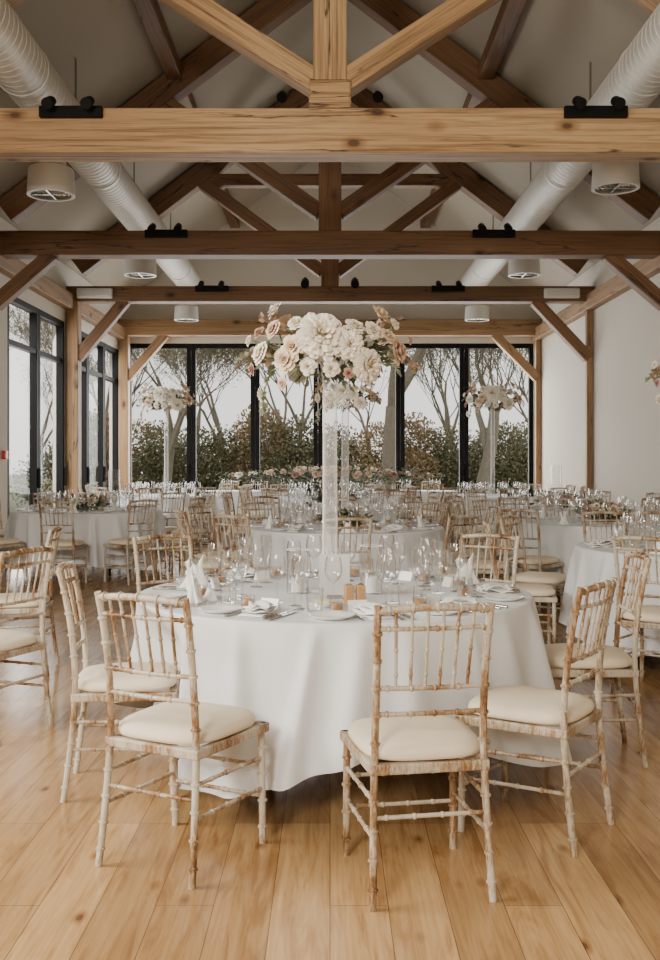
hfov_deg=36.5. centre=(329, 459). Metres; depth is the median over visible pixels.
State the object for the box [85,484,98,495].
banquet chair
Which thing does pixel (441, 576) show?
plate
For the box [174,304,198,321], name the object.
outlet
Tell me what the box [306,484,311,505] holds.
wine bottle
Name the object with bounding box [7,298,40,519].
door
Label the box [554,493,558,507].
candle
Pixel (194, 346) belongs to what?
window
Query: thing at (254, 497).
banquet chair
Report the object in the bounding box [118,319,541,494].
roof truss
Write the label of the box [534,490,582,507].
flower arrangement
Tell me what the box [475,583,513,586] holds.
plate
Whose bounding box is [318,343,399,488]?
window
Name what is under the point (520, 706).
banquet chair
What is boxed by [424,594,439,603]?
place card
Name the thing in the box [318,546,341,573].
napkin
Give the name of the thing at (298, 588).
candle
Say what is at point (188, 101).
roof purlin
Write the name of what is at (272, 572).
jar
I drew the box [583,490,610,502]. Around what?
banquet chair
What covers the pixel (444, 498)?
banquet chair
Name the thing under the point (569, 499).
banquet chair
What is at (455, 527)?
banquet chair
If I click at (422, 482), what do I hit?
banquet chair
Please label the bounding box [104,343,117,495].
door
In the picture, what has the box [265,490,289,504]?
banquet chair
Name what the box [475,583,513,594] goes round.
folded napkin
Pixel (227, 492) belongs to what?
banquet chair
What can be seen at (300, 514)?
napkin
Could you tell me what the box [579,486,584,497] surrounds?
banquet chair
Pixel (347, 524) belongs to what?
napkin
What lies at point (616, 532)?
napkin
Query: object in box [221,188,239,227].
roof purlin
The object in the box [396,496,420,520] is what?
banquet chair
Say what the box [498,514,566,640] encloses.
banquet chair
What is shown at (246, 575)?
folded napkin
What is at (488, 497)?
tablecloth
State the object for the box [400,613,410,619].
knife
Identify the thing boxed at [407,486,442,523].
banquet chair
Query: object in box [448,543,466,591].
wine glass
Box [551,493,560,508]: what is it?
hurricane vase
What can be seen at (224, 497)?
banquet chair
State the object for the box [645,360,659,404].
flower arrangement
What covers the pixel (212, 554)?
banquet chair
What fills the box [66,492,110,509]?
flower arrangement
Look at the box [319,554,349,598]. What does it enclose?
table card
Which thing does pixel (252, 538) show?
wine glass
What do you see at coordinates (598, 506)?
flower arrangement
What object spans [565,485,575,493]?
banquet chair
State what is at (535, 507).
folded napkin
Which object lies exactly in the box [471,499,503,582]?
banquet chair
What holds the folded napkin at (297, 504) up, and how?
on the tablecloth at (377, 509)
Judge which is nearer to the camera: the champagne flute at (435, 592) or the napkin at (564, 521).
the champagne flute at (435, 592)
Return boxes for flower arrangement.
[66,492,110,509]
[133,382,195,494]
[206,463,450,490]
[235,302,421,593]
[304,485,358,505]
[306,478,345,496]
[310,378,381,507]
[314,506,378,526]
[461,381,525,495]
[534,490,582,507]
[572,499,635,521]
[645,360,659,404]
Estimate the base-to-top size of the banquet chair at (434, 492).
0.948 m
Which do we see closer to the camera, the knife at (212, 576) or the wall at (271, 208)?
the knife at (212, 576)
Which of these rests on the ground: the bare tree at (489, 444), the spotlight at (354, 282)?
the bare tree at (489, 444)
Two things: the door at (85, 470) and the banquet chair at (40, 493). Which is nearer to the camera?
the banquet chair at (40, 493)
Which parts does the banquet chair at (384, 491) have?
rail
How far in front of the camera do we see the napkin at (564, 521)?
9.52 m
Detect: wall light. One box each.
[77,288,112,297]
[544,288,579,297]
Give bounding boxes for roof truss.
[0,0,659,161]
[0,0,659,310]
[66,89,593,502]
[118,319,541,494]
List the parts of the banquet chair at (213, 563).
rail, leg, leg, seat frame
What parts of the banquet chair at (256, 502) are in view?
leg, rail, rail, leg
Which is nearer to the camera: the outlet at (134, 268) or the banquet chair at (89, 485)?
the outlet at (134, 268)
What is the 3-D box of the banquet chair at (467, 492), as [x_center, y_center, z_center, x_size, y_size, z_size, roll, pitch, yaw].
[2.193,0.907,14.017,0.429,0.948,0.506,0,0,-35]
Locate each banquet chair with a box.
[0,504,6,570]
[0,526,61,675]
[0,538,25,572]
[0,546,54,745]
[32,492,60,506]
[38,500,87,586]
[55,561,179,802]
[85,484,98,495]
[93,487,107,499]
[94,591,268,889]
[103,499,157,585]
[108,492,133,506]
[119,483,137,492]
[132,534,193,592]
[138,487,167,525]
[154,497,205,573]
[161,492,185,565]
[168,494,214,570]
[174,483,192,493]
[174,509,235,577]
[183,487,216,543]
[186,504,242,574]
[213,514,280,574]
[216,486,249,531]
[218,483,232,533]
[219,484,252,538]
[221,481,238,489]
[221,494,244,551]
[223,491,255,550]
[238,487,263,539]
[241,485,262,539]
[242,501,275,535]
[250,481,267,489]
[253,496,280,524]
[261,488,279,515]
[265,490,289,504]
[270,484,288,501]
[322,517,371,568]
[324,497,355,514]
[329,500,364,514]
[340,602,496,911]
[366,484,384,494]
[369,488,390,503]
[382,490,405,514]
[392,481,409,488]
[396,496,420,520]
[401,485,410,520]
[404,487,416,520]
[406,484,435,522]
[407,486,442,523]
[420,502,449,531]
[421,481,439,489]
[424,514,478,574]
[425,491,443,523]
[426,484,443,520]
[439,494,448,526]
[442,487,474,538]
[445,492,482,550]
[445,495,493,551]
[450,505,502,577]
[454,503,503,579]
[455,577,617,857]
[459,533,519,586]
[463,510,516,578]
[466,491,487,544]
[469,483,489,493]
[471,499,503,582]
[482,521,557,643]
[498,497,529,533]
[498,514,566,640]
[500,488,523,503]
[500,508,563,613]
[523,484,541,494]
[525,490,549,503]
[544,498,576,516]
[545,551,651,767]
[551,487,567,492]
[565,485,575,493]
[568,498,601,515]
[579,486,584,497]
[581,510,625,540]
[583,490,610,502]
[611,535,659,693]
[625,511,659,536]
[640,497,659,517]
[643,492,659,515]
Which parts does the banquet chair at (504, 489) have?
rail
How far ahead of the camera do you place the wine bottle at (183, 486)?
17.07 m
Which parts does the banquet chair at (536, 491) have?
rail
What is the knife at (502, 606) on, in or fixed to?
on the tablecloth at (303, 675)
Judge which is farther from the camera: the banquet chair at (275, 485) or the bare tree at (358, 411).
the bare tree at (358, 411)
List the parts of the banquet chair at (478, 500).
leg, rail, leg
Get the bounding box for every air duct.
[0,0,202,321]
[461,3,659,321]
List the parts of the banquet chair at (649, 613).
leg, rail, rail, seat frame, rail, rail, leg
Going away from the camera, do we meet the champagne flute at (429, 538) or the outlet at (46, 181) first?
the champagne flute at (429, 538)
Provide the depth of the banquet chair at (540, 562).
9.00 m
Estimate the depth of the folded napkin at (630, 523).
9.31 m
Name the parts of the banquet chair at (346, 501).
rail, leg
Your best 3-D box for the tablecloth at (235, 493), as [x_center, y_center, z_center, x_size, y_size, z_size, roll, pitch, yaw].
[0.001,0.973,20.000,5.022,0.715,0.902,0,0,0]
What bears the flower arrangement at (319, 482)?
on the tablecloth at (292, 499)
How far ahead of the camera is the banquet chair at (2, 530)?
12.91 m
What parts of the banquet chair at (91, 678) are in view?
rail, leg, rail, rail, leg, rail, seat frame, leg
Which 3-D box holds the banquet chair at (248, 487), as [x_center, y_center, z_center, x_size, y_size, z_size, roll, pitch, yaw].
[-1.640,0.907,16.970,0.506,0.948,0.429,0,0,20]
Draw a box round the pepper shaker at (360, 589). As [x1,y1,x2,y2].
[355,583,365,599]
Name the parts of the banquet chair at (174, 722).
leg, rail, rail, rail, rail, leg, seat frame, leg, leg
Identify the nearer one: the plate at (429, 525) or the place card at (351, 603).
the place card at (351, 603)
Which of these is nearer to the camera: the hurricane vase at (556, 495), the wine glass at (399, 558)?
the wine glass at (399, 558)
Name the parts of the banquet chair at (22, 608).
seat frame, leg, leg, rail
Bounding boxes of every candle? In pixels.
[291,577,303,591]
[365,576,377,592]
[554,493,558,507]
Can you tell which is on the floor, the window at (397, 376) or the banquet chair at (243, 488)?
the banquet chair at (243, 488)
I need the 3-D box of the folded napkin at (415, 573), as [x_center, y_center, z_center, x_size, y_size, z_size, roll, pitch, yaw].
[0.472,0.590,5.242,0.135,0.053,0.170,0,0,12]
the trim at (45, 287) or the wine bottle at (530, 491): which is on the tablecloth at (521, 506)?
the wine bottle at (530, 491)
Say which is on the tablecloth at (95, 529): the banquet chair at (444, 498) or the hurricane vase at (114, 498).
the hurricane vase at (114, 498)
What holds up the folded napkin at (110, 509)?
on the tablecloth at (95, 529)
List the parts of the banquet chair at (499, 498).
rail, rail, leg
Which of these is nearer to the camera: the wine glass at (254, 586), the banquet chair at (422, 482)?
the wine glass at (254, 586)
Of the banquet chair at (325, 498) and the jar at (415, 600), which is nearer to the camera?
the jar at (415, 600)
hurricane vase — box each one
[112,496,116,507]
[287,549,307,592]
[360,545,381,593]
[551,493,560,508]
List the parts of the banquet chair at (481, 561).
seat frame, leg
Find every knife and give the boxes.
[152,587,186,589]
[156,586,185,588]
[161,602,214,606]
[164,603,219,608]
[208,575,237,580]
[262,610,292,619]
[267,610,296,620]
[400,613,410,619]
[479,603,507,608]
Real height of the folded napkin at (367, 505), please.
0.063 m
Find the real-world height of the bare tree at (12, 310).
7.767 m
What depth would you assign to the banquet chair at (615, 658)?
4.53 m
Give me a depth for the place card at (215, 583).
4.81 m
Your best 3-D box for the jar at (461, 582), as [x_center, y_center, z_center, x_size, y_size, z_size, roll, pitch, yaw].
[0.617,0.586,4.779,0.060,0.056,0.060,0,0,0]
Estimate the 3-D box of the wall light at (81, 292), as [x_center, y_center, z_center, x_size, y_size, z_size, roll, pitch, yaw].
[-3.980,-2.820,16.904,0.600,0.170,0.091,0,0,0]
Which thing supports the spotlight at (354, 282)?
attached to the roof truss at (208, 179)
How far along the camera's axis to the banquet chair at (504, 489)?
15.74 m
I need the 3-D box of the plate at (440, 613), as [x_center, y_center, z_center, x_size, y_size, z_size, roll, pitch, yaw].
[0.436,0.605,4.004,0.182,0.016,0.182,0,0,0]
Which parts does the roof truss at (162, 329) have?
wall post, wall post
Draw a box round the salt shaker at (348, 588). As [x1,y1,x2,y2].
[344,583,353,604]
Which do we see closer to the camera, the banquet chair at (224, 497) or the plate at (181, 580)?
the plate at (181, 580)
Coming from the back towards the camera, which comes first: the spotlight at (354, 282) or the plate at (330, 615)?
the spotlight at (354, 282)
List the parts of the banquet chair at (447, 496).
leg, rail, leg, seat frame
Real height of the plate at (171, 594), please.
0.016 m
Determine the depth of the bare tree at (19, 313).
39.80 m
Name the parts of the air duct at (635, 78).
hanger rod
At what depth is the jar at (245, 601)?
4.13 m
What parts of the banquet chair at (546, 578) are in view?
leg, rail, rail, leg, seat frame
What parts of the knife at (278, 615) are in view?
handle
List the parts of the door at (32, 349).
handle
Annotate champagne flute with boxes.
[229,540,240,589]
[236,546,249,599]
[287,550,301,606]
[418,538,429,586]
[431,541,444,593]
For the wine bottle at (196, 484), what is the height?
0.300 m
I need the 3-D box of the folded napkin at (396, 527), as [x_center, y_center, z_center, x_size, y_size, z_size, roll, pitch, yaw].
[0.573,0.586,8.619,0.145,0.064,0.214,0,0,-43]
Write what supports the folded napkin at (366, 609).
on the tablecloth at (303, 675)
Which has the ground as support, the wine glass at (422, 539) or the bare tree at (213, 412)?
the bare tree at (213, 412)
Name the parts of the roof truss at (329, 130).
king post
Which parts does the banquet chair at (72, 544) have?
leg, rail, rail, rail, rail, seat frame, leg, leg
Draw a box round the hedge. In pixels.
[9,404,527,506]
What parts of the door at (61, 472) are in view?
handle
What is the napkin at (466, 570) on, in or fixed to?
on the tablecloth at (303, 675)
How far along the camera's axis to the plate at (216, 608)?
4.07 m
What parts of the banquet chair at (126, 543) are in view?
leg, seat frame, leg, leg, rail, rail, rail, leg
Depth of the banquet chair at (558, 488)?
15.99 m
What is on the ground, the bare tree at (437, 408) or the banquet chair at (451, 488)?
the bare tree at (437, 408)
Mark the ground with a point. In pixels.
(12, 503)
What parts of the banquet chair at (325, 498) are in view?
leg, rail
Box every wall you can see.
[0,217,121,528]
[122,162,537,489]
[538,217,659,517]
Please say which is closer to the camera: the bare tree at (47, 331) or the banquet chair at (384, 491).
the banquet chair at (384, 491)
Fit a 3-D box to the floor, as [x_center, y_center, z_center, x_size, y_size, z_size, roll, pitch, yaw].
[0.000,1.430,8.300,9.600,0.100,27.000,0,0,0]
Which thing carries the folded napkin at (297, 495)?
on the tablecloth at (292, 499)
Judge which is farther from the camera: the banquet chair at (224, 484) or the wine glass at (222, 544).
the banquet chair at (224, 484)
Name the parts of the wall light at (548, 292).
panel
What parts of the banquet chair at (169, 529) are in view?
leg, rail, leg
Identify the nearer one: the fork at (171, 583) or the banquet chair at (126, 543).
the fork at (171, 583)
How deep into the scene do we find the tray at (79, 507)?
12.21 m
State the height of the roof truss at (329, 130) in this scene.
4.598 m
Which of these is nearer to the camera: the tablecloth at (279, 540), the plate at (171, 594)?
the plate at (171, 594)
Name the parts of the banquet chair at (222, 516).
leg, rail, rail, rail, rail, leg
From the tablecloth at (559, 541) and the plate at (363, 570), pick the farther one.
the tablecloth at (559, 541)
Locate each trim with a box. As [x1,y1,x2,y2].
[0,255,124,339]
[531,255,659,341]
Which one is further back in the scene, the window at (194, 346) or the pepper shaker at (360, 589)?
the window at (194, 346)
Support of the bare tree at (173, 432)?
on the ground
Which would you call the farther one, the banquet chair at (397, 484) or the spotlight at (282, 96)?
the banquet chair at (397, 484)
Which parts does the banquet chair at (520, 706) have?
leg, leg, seat frame, leg, rail, rail, rail, rail, leg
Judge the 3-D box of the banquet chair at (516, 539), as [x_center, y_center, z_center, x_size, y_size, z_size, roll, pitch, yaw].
[0.822,0.907,5.752,0.429,0.948,0.506,0,0,35]
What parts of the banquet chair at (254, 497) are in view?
leg, rail, leg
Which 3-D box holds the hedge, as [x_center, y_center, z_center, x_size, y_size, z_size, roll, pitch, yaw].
[-0.223,-0.122,30.492,18.991,3.220,4.104,0,0,2]
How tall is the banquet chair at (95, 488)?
0.948 m
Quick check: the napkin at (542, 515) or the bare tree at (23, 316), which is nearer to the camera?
the napkin at (542, 515)
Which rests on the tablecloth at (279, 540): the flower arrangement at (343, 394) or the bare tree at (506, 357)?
the flower arrangement at (343, 394)
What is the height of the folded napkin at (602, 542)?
0.063 m
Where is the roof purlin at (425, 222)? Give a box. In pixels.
[420,188,438,227]
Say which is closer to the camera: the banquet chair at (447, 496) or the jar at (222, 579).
the jar at (222, 579)
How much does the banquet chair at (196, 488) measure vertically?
0.948 m
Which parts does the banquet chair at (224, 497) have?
leg, leg, seat frame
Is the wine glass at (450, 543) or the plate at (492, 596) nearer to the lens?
the plate at (492, 596)
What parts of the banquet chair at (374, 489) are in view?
rail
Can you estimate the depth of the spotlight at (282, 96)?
12.90 m
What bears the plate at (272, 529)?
on the tablecloth at (279, 540)
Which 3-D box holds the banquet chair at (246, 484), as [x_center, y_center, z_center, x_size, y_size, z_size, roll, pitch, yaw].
[-1.661,0.907,17.785,0.506,0.948,0.429,0,0,-27]
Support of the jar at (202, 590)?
on the tablecloth at (303, 675)
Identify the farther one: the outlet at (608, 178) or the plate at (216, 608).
the outlet at (608, 178)
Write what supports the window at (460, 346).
in the wall at (271, 208)
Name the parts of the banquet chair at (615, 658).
seat frame, leg, rail, rail, rail, rail, leg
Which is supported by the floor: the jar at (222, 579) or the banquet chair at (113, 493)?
the banquet chair at (113, 493)
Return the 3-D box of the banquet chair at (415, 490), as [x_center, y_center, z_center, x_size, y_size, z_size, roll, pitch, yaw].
[1.163,0.907,16.507,0.506,0.948,0.429,0,0,27]
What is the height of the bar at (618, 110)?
0.180 m
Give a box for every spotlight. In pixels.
[277,91,287,102]
[301,277,308,287]
[351,277,358,287]
[372,91,382,102]
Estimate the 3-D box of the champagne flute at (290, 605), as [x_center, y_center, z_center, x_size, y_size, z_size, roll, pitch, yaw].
[-0.149,0.495,4.205,0.064,0.237,0.064,0,0,0]
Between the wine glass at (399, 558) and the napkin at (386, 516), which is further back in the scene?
the napkin at (386, 516)
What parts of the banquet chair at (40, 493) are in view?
rail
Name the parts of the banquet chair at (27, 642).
leg, rail, rail, seat frame, rail, rail, leg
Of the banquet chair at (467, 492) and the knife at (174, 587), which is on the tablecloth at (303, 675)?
the knife at (174, 587)
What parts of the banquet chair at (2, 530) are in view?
leg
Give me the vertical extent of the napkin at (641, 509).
0.125 m
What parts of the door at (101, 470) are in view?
handle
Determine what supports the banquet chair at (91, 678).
on the floor
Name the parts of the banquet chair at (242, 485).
leg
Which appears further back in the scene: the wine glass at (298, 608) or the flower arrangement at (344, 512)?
the flower arrangement at (344, 512)
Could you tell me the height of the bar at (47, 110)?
0.180 m
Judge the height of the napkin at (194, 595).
0.156 m
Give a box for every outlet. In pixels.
[27,162,74,201]
[124,259,156,278]
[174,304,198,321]
[465,304,488,321]
[508,259,539,278]
[591,162,639,194]
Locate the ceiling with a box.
[0,0,659,285]
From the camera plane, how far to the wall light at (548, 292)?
16.87 m
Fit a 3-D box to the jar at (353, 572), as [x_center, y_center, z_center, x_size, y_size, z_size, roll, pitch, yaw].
[0.128,0.586,5.278,0.060,0.056,0.060,0,0,0]
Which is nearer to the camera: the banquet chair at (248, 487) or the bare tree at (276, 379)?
the banquet chair at (248, 487)
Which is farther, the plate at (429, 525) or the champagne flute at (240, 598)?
the plate at (429, 525)
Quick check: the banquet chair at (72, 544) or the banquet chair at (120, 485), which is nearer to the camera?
the banquet chair at (72, 544)
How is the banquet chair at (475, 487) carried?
on the floor
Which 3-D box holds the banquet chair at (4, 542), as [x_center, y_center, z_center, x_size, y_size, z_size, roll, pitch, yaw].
[-3.765,0.907,11.266,0.429,0.948,0.506,0,0,27]
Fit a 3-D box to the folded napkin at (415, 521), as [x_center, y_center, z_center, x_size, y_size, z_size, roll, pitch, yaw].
[0.834,0.586,9.427,0.214,0.064,0.145,0,0,-25]
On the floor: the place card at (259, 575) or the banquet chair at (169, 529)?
the banquet chair at (169, 529)
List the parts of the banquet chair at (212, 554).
leg, rail, rail, rail, rail, leg, seat frame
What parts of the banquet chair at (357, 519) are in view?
leg, rail, rail, rail, rail, leg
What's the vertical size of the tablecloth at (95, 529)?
0.655 m
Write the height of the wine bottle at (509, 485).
0.300 m
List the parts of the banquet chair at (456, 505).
leg, leg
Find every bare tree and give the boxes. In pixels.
[9,305,21,348]
[9,306,175,407]
[9,310,107,453]
[14,311,166,422]
[132,348,264,492]
[145,348,248,482]
[153,348,234,486]
[207,348,292,428]
[249,348,324,446]
[323,351,412,465]
[380,348,426,488]
[405,348,500,452]
[411,348,499,445]
[441,348,527,419]
[443,348,527,493]
[471,348,527,390]
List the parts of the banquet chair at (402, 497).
leg, rail, leg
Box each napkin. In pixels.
[24,501,28,509]
[29,504,43,508]
[29,507,47,512]
[68,502,78,512]
[104,507,120,512]
[179,555,209,587]
[186,565,206,602]
[227,567,259,578]
[239,600,279,616]
[263,519,284,525]
[264,515,272,528]
[280,498,287,506]
[285,524,309,531]
[292,503,308,507]
[294,494,305,497]
[295,511,307,522]
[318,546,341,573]
[340,521,355,532]
[352,602,394,619]
[365,503,372,507]
[381,510,393,522]
[382,498,389,506]
[384,524,408,531]
[408,519,429,525]
[408,567,431,578]
[417,514,424,526]
[441,595,478,603]
[453,553,479,584]
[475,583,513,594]
[524,515,535,521]
[530,505,543,509]
[539,507,545,517]
[559,511,569,524]
[589,538,619,547]
[611,526,621,540]
[614,519,636,525]
[632,506,643,517]
[649,542,659,554]
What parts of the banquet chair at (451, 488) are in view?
rail, leg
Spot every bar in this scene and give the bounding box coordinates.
[39,96,102,118]
[144,223,187,237]
[195,280,227,291]
[432,280,464,291]
[472,223,515,237]
[564,96,627,118]
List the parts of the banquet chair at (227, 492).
leg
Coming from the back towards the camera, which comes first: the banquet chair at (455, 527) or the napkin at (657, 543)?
the banquet chair at (455, 527)
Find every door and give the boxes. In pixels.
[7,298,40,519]
[39,309,66,506]
[81,331,89,505]
[88,341,105,495]
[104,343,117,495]
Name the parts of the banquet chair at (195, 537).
leg, leg, seat frame, leg, rail, leg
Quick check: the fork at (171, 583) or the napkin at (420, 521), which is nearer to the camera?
the fork at (171, 583)
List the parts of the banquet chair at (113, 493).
rail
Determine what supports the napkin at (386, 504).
on the tablecloth at (377, 509)
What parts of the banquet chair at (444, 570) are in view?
leg, rail, rail, rail, leg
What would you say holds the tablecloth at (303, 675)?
on the round table
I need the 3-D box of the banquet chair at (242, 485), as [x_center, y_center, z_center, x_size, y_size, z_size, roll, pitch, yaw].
[-1.261,0.907,17.319,0.506,0.948,0.429,0,0,20]
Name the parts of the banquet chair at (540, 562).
rail, seat frame, leg, leg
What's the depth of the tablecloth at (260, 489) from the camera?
19.83 m
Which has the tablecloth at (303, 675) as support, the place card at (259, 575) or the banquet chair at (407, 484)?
the place card at (259, 575)
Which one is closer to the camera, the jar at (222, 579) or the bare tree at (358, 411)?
the jar at (222, 579)
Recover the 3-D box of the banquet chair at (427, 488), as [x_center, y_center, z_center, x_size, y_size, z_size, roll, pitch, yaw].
[2.030,0.907,18.209,0.429,0.948,0.506,0,0,-29]
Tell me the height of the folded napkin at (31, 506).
0.064 m
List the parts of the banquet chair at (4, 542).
seat frame, leg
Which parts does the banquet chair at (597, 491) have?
rail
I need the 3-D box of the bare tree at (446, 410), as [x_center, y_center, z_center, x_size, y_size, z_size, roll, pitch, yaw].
[3.714,-2.665,33.434,4.601,8.263,4.669,0,0,-11]
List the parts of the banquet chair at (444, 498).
leg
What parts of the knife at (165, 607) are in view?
blade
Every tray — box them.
[76,506,99,509]
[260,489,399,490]
[332,524,359,526]
[587,517,619,521]
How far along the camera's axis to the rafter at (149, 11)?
11.88 m
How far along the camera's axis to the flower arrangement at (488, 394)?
16.96 m
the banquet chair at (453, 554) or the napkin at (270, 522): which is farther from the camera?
the banquet chair at (453, 554)
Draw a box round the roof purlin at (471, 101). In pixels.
[445,92,480,164]
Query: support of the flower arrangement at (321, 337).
on the tablecloth at (303, 675)
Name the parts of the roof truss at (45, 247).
king post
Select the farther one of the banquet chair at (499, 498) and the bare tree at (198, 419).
the bare tree at (198, 419)
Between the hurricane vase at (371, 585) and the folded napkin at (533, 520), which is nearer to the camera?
the hurricane vase at (371, 585)
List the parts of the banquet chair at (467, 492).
leg, rail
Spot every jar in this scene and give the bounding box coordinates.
[199,584,210,596]
[216,573,226,583]
[242,594,254,607]
[270,570,280,577]
[329,597,343,610]
[350,565,359,575]
[413,595,426,603]
[418,570,429,580]
[453,576,464,588]
[458,584,470,596]
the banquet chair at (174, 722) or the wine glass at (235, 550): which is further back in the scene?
the wine glass at (235, 550)
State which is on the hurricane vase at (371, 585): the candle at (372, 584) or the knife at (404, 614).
the candle at (372, 584)
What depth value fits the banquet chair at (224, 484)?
18.60 m
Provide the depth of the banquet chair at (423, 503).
10.34 m
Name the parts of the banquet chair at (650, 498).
rail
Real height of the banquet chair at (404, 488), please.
0.948 m
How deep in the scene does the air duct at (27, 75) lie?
10.33 m
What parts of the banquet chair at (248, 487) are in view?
leg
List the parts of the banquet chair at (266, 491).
rail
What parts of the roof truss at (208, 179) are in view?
wall post, king post, wall post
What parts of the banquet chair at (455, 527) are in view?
leg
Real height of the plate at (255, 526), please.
0.016 m
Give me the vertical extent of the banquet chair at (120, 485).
0.948 m
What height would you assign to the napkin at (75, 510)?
0.125 m
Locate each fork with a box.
[167,582,181,584]
[225,610,241,616]
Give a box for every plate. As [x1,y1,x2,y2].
[147,591,187,597]
[176,577,211,582]
[198,604,242,613]
[250,525,265,527]
[270,528,288,530]
[308,610,354,620]
[316,530,335,532]
[358,568,378,573]
[373,530,394,532]
[414,527,432,529]
[421,611,457,615]
[423,524,438,526]
[434,574,455,579]
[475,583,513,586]
[482,593,523,600]
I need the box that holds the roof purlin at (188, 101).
[179,92,214,164]
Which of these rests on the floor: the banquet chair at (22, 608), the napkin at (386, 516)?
the banquet chair at (22, 608)
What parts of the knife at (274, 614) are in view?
handle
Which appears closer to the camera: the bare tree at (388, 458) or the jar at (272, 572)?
the jar at (272, 572)
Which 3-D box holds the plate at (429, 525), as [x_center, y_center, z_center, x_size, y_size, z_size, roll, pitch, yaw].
[0.917,0.605,9.278,0.182,0.016,0.182,0,0,0]
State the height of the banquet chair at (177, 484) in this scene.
0.948 m
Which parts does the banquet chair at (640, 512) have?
leg, rail, rail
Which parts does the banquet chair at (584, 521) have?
leg, rail, rail, leg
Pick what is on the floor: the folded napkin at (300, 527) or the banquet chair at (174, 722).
the banquet chair at (174, 722)
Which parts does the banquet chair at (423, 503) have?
leg, rail, rail, leg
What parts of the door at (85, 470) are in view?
handle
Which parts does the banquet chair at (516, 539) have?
leg, rail, rail, rail, leg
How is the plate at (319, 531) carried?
on the tablecloth at (279, 540)
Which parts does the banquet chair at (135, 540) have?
leg, rail, rail, rail, leg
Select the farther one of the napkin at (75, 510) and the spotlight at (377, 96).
the spotlight at (377, 96)
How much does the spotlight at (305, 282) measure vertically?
0.215 m
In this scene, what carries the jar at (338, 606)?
on the tablecloth at (303, 675)
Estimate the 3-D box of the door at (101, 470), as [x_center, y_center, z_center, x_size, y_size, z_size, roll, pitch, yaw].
[-4.537,-0.480,19.270,0.165,3.720,1.334,0,0,0]
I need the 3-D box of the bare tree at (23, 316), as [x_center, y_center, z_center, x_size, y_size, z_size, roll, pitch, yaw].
[-11.186,-2.730,41.045,4.759,8.385,5.068,0,0,26]
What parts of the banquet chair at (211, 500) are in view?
leg, leg, seat frame, leg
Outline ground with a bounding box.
[9,475,527,513]
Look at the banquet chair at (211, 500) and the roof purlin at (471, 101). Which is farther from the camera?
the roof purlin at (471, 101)
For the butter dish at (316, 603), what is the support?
on the tablecloth at (303, 675)
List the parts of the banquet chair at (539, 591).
leg, seat frame, leg, leg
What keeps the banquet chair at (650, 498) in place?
on the floor
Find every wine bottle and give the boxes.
[182,478,185,492]
[194,478,198,495]
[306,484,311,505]
[507,479,511,496]
[528,484,533,507]
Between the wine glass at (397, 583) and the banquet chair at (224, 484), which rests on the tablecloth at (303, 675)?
the wine glass at (397, 583)
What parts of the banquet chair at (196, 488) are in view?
leg, rail, leg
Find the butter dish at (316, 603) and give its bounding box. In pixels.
[308,599,337,607]
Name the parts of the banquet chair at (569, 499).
leg, rail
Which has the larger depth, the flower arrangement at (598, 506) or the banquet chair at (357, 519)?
the flower arrangement at (598, 506)
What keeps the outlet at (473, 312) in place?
attached to the air duct at (635, 78)
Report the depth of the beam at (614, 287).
16.18 m
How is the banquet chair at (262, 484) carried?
on the floor
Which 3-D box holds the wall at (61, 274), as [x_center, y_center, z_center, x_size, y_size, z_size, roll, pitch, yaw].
[-4.600,-0.970,8.300,0.200,4.700,26.600,0,0,0]
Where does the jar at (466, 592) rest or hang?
on the tablecloth at (303, 675)
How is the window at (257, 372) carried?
in the wall at (271, 208)
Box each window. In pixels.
[130,343,190,493]
[191,343,254,492]
[255,343,317,489]
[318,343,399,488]
[400,343,463,493]
[464,343,532,493]
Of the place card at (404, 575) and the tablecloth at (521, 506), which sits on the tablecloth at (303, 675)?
the place card at (404, 575)
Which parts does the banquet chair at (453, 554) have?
leg, rail, leg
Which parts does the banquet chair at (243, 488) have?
leg, leg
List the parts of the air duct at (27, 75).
hanger rod, hanger rod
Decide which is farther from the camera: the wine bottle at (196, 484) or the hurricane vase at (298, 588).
the wine bottle at (196, 484)
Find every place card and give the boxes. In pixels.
[204,588,216,600]
[208,577,220,587]
[254,570,269,579]
[261,598,280,609]
[347,600,366,611]
[398,571,413,580]
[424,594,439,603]
[441,576,454,586]
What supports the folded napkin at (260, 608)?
on the tablecloth at (303, 675)
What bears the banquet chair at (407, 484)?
on the floor
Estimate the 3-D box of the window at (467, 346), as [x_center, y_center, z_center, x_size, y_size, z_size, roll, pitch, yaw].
[3.650,-0.570,21.657,1.494,3.900,0.165,0,0,0]
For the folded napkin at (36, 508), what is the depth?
11.68 m
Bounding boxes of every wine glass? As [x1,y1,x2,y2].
[206,544,223,590]
[220,551,238,602]
[233,550,249,595]
[238,538,253,582]
[249,544,263,587]
[291,555,311,609]
[379,535,395,578]
[383,558,400,602]
[391,545,405,584]
[413,553,429,596]
[417,546,432,589]
[421,539,437,583]
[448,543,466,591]
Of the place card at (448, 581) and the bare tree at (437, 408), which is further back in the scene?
the bare tree at (437, 408)
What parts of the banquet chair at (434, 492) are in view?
leg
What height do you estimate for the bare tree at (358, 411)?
8.523 m
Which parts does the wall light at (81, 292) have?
panel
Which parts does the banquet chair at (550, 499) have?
leg, rail, rail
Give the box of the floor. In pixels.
[0,529,659,959]
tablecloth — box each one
[0,507,168,569]
[114,494,222,534]
[114,571,571,798]
[206,490,452,523]
[241,521,452,571]
[262,503,403,523]
[274,495,381,504]
[436,494,541,525]
[481,504,632,539]
[508,516,659,584]
[559,537,659,654]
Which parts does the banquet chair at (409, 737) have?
leg, leg, seat frame, rail, rail, rail, rail, leg, leg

